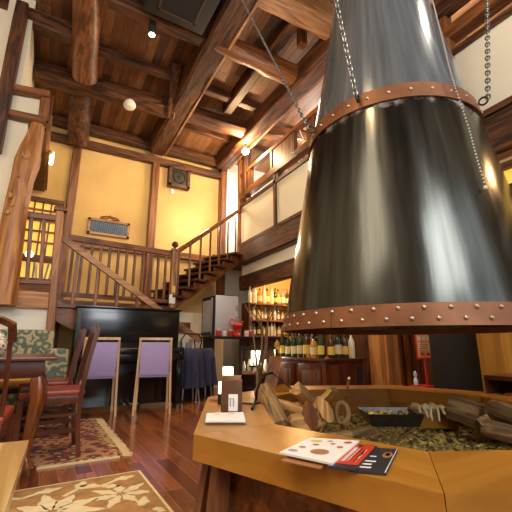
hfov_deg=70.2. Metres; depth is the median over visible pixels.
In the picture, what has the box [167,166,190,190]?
wall speaker
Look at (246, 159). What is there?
post
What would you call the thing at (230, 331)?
jar
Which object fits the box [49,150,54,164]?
wall lamp
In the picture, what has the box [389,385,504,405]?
countertop
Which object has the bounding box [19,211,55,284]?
railing
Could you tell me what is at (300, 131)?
branches
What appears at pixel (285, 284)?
wall
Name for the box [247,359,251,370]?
carafe
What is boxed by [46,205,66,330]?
newel post
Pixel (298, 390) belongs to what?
log
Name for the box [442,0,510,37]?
rail
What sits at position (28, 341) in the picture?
floral sofa
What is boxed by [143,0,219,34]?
air conditioner
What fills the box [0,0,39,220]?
wall
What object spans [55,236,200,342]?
staircase
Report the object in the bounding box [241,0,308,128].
chain
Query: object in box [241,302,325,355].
shelving
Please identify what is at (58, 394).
dining chair
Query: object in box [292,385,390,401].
countertop
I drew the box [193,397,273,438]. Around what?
countertop
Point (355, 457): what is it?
menu
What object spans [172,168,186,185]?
grille
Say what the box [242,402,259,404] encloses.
rod
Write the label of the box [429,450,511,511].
countertop
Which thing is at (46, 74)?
log beam
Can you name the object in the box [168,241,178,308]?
newel post
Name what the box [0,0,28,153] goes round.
post
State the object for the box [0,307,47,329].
platform
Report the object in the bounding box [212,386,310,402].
countertop
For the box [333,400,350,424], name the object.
ring
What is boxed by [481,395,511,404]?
countertop
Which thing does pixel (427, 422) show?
wood block
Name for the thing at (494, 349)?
wall
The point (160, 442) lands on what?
floor
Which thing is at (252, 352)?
glass lantern
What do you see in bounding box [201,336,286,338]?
countertop
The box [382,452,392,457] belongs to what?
photo
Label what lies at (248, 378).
shelf
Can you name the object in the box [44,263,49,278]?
book
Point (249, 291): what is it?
bottle
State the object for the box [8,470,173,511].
floral rug
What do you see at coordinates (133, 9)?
cross beam
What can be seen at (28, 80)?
wall
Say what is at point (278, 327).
bottle
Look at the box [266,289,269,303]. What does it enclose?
bottle
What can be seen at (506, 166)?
transom
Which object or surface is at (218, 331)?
jar
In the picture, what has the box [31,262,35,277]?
book
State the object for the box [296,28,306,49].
strut
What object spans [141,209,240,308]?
staircase
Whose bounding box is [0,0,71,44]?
cross beam
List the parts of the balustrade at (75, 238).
rail, handrail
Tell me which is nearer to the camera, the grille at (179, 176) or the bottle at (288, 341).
the bottle at (288, 341)
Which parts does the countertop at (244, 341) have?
panel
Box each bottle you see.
[248,287,251,302]
[252,288,256,302]
[257,288,261,302]
[257,324,259,334]
[262,286,265,302]
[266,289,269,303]
[269,287,273,303]
[270,322,272,335]
[273,322,275,335]
[274,288,276,303]
[274,337,279,355]
[277,289,280,303]
[277,324,280,335]
[280,328,285,356]
[281,289,284,304]
[285,289,288,304]
[285,333,290,356]
[291,334,296,356]
[297,334,302,357]
[303,334,310,357]
[310,336,317,357]
[318,334,324,357]
[327,335,334,358]
[334,335,341,357]
[341,335,348,357]
[348,335,354,357]
[413,371,418,384]
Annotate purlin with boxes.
[34,31,260,111]
[183,123,300,163]
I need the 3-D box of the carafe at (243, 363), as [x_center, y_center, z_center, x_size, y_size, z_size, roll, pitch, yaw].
[-0.172,1.542,5.095,0.064,0.136,0.064,8,-16,-29]
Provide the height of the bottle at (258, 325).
0.309 m
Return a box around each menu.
[280,438,358,464]
[327,444,376,470]
[352,448,397,474]
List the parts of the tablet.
panel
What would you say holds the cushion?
on the chair at (13, 385)
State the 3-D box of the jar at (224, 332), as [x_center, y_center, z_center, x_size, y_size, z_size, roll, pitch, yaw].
[-0.558,1.361,6.456,0.090,0.120,0.090,8,-16,-29]
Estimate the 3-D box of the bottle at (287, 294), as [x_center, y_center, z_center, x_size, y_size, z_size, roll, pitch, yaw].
[0.737,0.973,8.581,0.094,0.384,0.094,8,-16,-29]
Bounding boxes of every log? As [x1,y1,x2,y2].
[67,0,99,146]
[254,383,291,426]
[273,383,289,392]
[279,399,318,415]
[283,402,302,416]
[288,412,323,431]
[290,381,319,414]
[313,387,338,410]
[327,430,352,437]
[348,425,377,439]
[446,394,485,428]
[472,414,491,443]
[480,419,511,444]
[483,399,511,424]
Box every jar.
[216,329,220,335]
[222,329,226,335]
[228,329,232,335]
[244,330,248,335]
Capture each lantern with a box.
[218,381,220,404]
[223,366,232,374]
[249,351,259,366]
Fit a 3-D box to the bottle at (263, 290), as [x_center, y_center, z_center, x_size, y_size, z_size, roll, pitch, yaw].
[0.181,0.876,8.258,0.109,0.420,0.109,-13,-19,42]
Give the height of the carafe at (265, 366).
0.162 m
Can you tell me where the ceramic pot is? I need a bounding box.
[0,331,7,355]
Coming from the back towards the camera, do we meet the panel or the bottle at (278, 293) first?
the bottle at (278, 293)
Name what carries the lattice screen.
on the raised platform at (26, 299)
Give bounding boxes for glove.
[411,402,433,419]
[423,402,445,420]
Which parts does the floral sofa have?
backrest, armrest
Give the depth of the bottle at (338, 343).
4.35 m
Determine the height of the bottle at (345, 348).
0.337 m
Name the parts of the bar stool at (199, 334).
draped apron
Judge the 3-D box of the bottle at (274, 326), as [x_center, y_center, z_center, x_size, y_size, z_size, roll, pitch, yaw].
[0.421,1.659,8.257,0.077,0.297,0.077,-2,-14,7]
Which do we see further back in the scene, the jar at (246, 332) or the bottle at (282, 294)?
the bottle at (282, 294)
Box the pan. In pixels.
[358,407,424,445]
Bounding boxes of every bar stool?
[180,333,205,402]
[194,334,217,399]
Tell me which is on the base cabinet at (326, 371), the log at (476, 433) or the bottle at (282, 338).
the bottle at (282, 338)
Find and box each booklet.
[205,412,244,421]
[205,413,245,423]
[281,456,327,468]
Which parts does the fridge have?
door glass, door, handle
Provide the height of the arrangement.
1.298 m
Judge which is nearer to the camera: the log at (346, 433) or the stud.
the log at (346, 433)
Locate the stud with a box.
[39,97,49,123]
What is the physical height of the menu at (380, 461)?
0.007 m
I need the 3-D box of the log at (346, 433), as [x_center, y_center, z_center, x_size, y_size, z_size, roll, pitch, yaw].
[0.452,1.056,2.106,0.224,0.079,0.074,5,-15,-20]
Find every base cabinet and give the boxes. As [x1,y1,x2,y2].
[181,387,201,399]
[277,356,366,385]
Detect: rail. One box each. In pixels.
[8,109,45,126]
[13,84,49,98]
[433,0,470,19]
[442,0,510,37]
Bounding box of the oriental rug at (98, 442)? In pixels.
[0,418,132,469]
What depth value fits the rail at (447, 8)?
4.35 m
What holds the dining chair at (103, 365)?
on the floor
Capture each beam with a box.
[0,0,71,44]
[33,60,259,141]
[50,131,220,179]
[52,114,218,168]
[76,242,206,261]
[108,0,205,46]
[149,0,260,155]
[214,39,297,85]
[216,38,328,169]
[222,19,298,115]
[238,105,511,265]
[239,183,511,290]
[257,0,333,39]
[262,126,306,144]
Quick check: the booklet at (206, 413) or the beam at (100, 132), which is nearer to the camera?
the booklet at (206, 413)
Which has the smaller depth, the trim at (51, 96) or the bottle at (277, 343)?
the bottle at (277, 343)
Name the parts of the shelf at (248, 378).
panel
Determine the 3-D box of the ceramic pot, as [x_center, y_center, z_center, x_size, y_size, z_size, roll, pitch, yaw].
[-1.941,0.653,2.727,0.156,0.185,0.156,8,-16,-29]
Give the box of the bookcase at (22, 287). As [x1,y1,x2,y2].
[19,277,49,291]
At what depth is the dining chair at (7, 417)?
1.89 m
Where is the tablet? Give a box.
[87,215,129,238]
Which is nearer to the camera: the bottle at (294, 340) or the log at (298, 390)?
the log at (298, 390)
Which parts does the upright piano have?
leg, panel, panel, lid, key lid, leg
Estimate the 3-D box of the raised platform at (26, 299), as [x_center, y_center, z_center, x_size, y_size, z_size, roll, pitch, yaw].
[-3.663,0.823,5.787,4.520,0.210,2.620,8,-16,-29]
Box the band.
[242,156,511,275]
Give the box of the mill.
[229,318,242,335]
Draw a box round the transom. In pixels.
[500,159,511,183]
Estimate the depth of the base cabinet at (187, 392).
5.70 m
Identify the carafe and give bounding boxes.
[242,361,245,370]
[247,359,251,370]
[263,359,267,370]
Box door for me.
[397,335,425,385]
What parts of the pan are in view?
leg, leg, leg, leg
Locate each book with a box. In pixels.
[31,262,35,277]
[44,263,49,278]
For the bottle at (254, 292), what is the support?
on the shelving at (245, 317)
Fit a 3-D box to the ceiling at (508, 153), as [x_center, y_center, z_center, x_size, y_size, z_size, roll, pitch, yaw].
[2.810,-0.562,5.871,2.740,0.080,9.800,8,-16,-29]
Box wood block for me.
[407,406,458,428]
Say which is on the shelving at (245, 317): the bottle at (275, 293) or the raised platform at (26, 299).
the bottle at (275, 293)
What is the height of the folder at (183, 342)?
0.220 m
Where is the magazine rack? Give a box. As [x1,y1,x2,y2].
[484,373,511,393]
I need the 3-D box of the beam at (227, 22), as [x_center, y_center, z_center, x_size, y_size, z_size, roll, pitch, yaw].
[-0.227,-3.789,5.320,0.435,0.979,8.628,8,-16,-29]
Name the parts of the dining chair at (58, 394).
leg, seat, leg, leg, crest rail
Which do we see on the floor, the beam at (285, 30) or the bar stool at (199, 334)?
the bar stool at (199, 334)
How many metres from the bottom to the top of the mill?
0.319 m
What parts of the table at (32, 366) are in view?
cabriole leg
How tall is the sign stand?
0.959 m
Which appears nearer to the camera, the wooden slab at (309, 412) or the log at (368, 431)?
the wooden slab at (309, 412)
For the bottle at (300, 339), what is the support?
on the base cabinet at (326, 371)
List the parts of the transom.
frame, pane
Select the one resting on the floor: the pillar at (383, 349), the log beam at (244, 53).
the pillar at (383, 349)
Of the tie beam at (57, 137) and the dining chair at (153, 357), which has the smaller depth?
the dining chair at (153, 357)
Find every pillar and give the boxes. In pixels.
[353,335,371,384]
[368,335,401,385]
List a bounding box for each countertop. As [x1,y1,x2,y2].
[193,385,511,511]
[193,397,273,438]
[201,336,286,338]
[201,336,286,394]
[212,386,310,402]
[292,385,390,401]
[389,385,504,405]
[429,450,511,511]
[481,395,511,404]
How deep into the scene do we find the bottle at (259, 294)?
8.15 m
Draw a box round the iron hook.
[251,372,272,409]
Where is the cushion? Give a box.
[0,378,30,389]
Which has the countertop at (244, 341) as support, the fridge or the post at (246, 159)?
the fridge
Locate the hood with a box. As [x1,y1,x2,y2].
[281,0,511,334]
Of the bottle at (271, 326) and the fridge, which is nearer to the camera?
the fridge
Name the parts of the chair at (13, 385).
seat frame, leg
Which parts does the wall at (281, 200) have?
slat post, panel, slat post, panel, slat post, slat post, rail, rail, panel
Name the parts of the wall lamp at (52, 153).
lamp shade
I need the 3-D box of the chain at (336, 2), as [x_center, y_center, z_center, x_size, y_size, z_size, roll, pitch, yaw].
[0.377,-2.666,2.548,0.487,3.487,0.033,4,-14,-15]
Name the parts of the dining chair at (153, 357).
leg, leg, seat, backrest, rail, leg, leg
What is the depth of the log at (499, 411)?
2.12 m
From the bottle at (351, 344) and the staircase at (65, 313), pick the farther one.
the staircase at (65, 313)
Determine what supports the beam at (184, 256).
attached to the wall post at (77, 151)
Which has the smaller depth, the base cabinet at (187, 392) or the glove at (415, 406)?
the glove at (415, 406)
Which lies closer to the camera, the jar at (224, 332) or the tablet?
the jar at (224, 332)
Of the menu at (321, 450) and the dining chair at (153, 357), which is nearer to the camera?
the menu at (321, 450)
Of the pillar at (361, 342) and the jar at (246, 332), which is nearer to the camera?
the pillar at (361, 342)
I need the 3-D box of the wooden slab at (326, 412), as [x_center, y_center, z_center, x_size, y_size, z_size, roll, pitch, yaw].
[0.379,0.843,2.001,0.093,0.132,0.025,0,-14,-2]
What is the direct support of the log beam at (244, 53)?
attached to the beam at (227, 22)
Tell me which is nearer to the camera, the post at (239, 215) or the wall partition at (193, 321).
the wall partition at (193, 321)
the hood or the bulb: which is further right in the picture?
the hood
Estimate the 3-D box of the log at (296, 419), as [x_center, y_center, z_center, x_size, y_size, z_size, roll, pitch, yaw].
[0.269,0.962,2.098,0.242,0.135,0.138,12,-18,-39]
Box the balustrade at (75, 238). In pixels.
[61,234,171,303]
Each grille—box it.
[157,0,206,25]
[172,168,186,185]
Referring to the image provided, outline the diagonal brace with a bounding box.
[167,61,181,118]
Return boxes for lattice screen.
[20,196,64,278]
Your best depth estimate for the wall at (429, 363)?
7.03 m
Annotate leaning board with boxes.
[265,356,281,387]
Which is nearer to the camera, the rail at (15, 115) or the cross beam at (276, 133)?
the rail at (15, 115)
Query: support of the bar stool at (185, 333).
on the floor
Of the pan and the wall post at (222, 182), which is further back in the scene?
the wall post at (222, 182)
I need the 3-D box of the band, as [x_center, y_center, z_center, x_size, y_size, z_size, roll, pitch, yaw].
[1.928,-0.569,4.957,0.040,0.340,8.950,8,-16,-29]
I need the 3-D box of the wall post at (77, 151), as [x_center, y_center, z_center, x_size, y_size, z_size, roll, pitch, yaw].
[-3.927,0.026,7.432,0.174,5.120,0.154,8,-16,-29]
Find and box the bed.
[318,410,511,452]
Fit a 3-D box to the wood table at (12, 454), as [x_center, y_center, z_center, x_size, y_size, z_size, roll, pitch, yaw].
[-0.979,0.737,0.613,0.900,0.500,0.900,7,-15,-27]
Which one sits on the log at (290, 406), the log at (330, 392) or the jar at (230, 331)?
the log at (330, 392)
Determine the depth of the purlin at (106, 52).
6.75 m
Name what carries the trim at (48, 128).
attached to the wall
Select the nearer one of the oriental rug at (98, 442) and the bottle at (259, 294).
the oriental rug at (98, 442)
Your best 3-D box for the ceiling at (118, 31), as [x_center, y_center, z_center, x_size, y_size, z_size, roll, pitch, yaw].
[0.295,-4.521,4.677,9.600,1.286,11.300,8,-16,-29]
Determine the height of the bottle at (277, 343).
0.262 m
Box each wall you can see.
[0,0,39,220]
[22,30,34,87]
[31,115,272,377]
[238,0,511,246]
[250,279,334,356]
[340,335,433,384]
[476,333,511,391]
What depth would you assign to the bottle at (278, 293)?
8.43 m
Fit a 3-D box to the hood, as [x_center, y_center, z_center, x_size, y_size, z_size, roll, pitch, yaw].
[0.993,-2.272,3.053,1.645,5.695,1.649,-10,-17,35]
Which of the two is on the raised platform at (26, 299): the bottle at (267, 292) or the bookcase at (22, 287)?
the bookcase at (22, 287)
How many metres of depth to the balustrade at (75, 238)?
6.15 m
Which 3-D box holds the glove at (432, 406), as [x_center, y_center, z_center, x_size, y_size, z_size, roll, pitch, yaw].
[1.133,0.980,2.288,0.122,0.093,0.130,-13,-19,43]
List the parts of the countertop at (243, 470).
splayed leg, panel, panel, panel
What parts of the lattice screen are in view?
sill rail, head rail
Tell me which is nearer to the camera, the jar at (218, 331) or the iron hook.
the iron hook
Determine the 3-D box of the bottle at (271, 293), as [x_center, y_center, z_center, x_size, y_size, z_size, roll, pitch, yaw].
[0.356,0.916,8.360,0.101,0.389,0.101,-8,-16,30]
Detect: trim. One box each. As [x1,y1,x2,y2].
[44,124,50,190]
[46,95,53,125]
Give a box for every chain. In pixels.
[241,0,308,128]
[334,0,357,96]
[432,0,487,189]
[485,0,490,99]
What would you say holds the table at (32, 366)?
on the oriental rug at (98, 442)
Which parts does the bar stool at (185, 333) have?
draped apron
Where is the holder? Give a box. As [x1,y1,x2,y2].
[221,375,241,411]
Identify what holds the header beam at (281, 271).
attached to the pillar at (383, 349)
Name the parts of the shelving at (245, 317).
panel, panel, panel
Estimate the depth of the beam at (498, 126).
6.82 m
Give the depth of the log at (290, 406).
2.19 m
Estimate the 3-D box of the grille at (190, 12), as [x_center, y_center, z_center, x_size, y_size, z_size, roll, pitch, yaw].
[-0.981,-3.539,4.990,0.559,0.015,0.700,8,-16,-29]
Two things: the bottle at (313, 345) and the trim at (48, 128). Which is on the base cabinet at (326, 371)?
the bottle at (313, 345)
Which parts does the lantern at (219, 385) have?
lamp shade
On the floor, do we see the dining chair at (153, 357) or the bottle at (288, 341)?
the dining chair at (153, 357)
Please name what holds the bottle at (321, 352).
on the base cabinet at (326, 371)
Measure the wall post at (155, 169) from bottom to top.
5.120 m
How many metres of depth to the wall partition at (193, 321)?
7.29 m
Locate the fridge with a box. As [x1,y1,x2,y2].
[201,295,237,335]
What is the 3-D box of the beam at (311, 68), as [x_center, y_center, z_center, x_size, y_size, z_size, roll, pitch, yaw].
[1.251,-3.457,6.062,0.361,0.658,8.512,8,-16,-29]
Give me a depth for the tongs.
2.21 m
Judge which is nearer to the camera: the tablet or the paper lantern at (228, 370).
the paper lantern at (228, 370)
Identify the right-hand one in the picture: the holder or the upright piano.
the holder
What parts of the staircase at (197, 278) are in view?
handrail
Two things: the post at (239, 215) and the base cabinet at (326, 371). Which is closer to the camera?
the base cabinet at (326, 371)
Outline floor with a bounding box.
[15,387,217,511]
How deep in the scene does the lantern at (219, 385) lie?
2.22 m
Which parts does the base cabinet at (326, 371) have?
door panel, door, door panel, door, panel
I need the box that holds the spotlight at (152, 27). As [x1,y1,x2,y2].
[148,20,156,36]
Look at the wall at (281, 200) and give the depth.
6.70 m
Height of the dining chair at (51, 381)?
0.997 m
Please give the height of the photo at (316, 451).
0.001 m
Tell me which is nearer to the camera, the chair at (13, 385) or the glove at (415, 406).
the glove at (415, 406)
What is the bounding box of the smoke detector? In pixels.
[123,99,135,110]
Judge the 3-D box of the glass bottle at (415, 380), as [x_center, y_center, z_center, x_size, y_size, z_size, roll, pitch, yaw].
[1.811,1.385,4.130,0.056,0.150,0.056,8,-16,-29]
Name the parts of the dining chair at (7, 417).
leg, seat, crest rail, leg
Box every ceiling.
[28,124,45,191]
[34,0,511,173]
[232,149,511,270]
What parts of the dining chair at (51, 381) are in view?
leg, seat, leg, leg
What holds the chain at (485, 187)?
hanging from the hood
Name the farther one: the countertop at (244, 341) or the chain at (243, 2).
the countertop at (244, 341)
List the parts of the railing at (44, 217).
rail, handrail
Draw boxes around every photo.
[299,441,351,453]
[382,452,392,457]
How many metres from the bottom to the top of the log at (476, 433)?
0.174 m
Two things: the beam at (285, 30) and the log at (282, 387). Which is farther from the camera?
the beam at (285, 30)
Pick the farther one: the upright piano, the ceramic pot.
the upright piano
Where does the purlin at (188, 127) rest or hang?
attached to the ceiling at (118, 31)
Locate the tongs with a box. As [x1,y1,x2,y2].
[273,373,291,388]
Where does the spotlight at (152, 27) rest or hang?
attached to the cross beam at (133, 9)
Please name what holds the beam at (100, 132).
attached to the wall at (115, 186)
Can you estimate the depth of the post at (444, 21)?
4.41 m
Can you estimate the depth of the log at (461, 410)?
2.32 m
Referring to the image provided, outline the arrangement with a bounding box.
[245,301,281,386]
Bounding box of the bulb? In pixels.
[242,145,248,154]
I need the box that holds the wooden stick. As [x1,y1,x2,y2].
[343,377,349,410]
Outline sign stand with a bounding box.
[411,335,433,387]
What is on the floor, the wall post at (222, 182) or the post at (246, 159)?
the wall post at (222, 182)
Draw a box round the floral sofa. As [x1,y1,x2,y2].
[0,329,68,419]
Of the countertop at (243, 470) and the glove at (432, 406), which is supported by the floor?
the countertop at (243, 470)
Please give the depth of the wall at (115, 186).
8.51 m
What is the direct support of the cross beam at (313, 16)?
attached to the beam at (227, 22)
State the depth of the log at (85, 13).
6.02 m
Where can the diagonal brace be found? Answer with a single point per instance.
(176, 66)
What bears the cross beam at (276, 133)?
attached to the beam at (311, 68)
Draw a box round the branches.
[291,131,306,161]
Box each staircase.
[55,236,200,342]
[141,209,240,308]
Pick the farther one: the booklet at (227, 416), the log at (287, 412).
the log at (287, 412)
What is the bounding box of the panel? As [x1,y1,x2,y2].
[429,334,483,391]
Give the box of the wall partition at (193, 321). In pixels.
[178,312,223,387]
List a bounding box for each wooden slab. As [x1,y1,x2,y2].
[302,401,317,428]
[316,396,333,422]
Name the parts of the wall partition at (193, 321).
rail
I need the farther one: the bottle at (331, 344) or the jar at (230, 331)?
the jar at (230, 331)
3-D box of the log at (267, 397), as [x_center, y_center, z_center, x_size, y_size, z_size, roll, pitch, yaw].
[0.096,0.929,2.196,0.136,0.280,0.416,3,-14,-14]
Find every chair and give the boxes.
[0,315,16,442]
[0,378,30,432]
[11,324,100,456]
[11,328,86,439]
[76,337,120,416]
[132,338,172,415]
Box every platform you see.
[0,291,169,308]
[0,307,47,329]
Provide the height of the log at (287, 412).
0.149 m
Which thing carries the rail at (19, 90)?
attached to the wall at (16, 131)
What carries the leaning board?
on the floor
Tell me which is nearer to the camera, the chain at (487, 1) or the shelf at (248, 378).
the chain at (487, 1)
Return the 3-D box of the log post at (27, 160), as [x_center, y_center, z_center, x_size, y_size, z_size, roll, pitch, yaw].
[-3.122,-0.625,4.779,0.344,2.537,0.280,8,-16,-29]
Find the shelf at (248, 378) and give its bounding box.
[240,347,277,391]
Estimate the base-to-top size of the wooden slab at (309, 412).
0.131 m
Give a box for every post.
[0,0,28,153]
[0,122,44,305]
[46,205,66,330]
[53,146,81,347]
[142,162,159,296]
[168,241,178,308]
[216,169,226,353]
[237,158,241,252]
[242,149,250,199]
[433,0,454,59]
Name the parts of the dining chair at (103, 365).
leg, seat, backrest, rail, leg, leg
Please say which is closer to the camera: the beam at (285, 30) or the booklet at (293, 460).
the booklet at (293, 460)
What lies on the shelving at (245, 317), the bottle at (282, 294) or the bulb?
the bottle at (282, 294)
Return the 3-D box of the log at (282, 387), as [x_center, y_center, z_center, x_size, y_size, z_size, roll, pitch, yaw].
[0.193,1.028,2.815,0.152,0.088,0.067,10,-17,-36]
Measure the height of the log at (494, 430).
0.119 m
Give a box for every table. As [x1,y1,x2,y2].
[0,354,57,475]
[0,440,28,511]
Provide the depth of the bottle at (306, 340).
4.54 m
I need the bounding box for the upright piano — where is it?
[69,305,183,416]

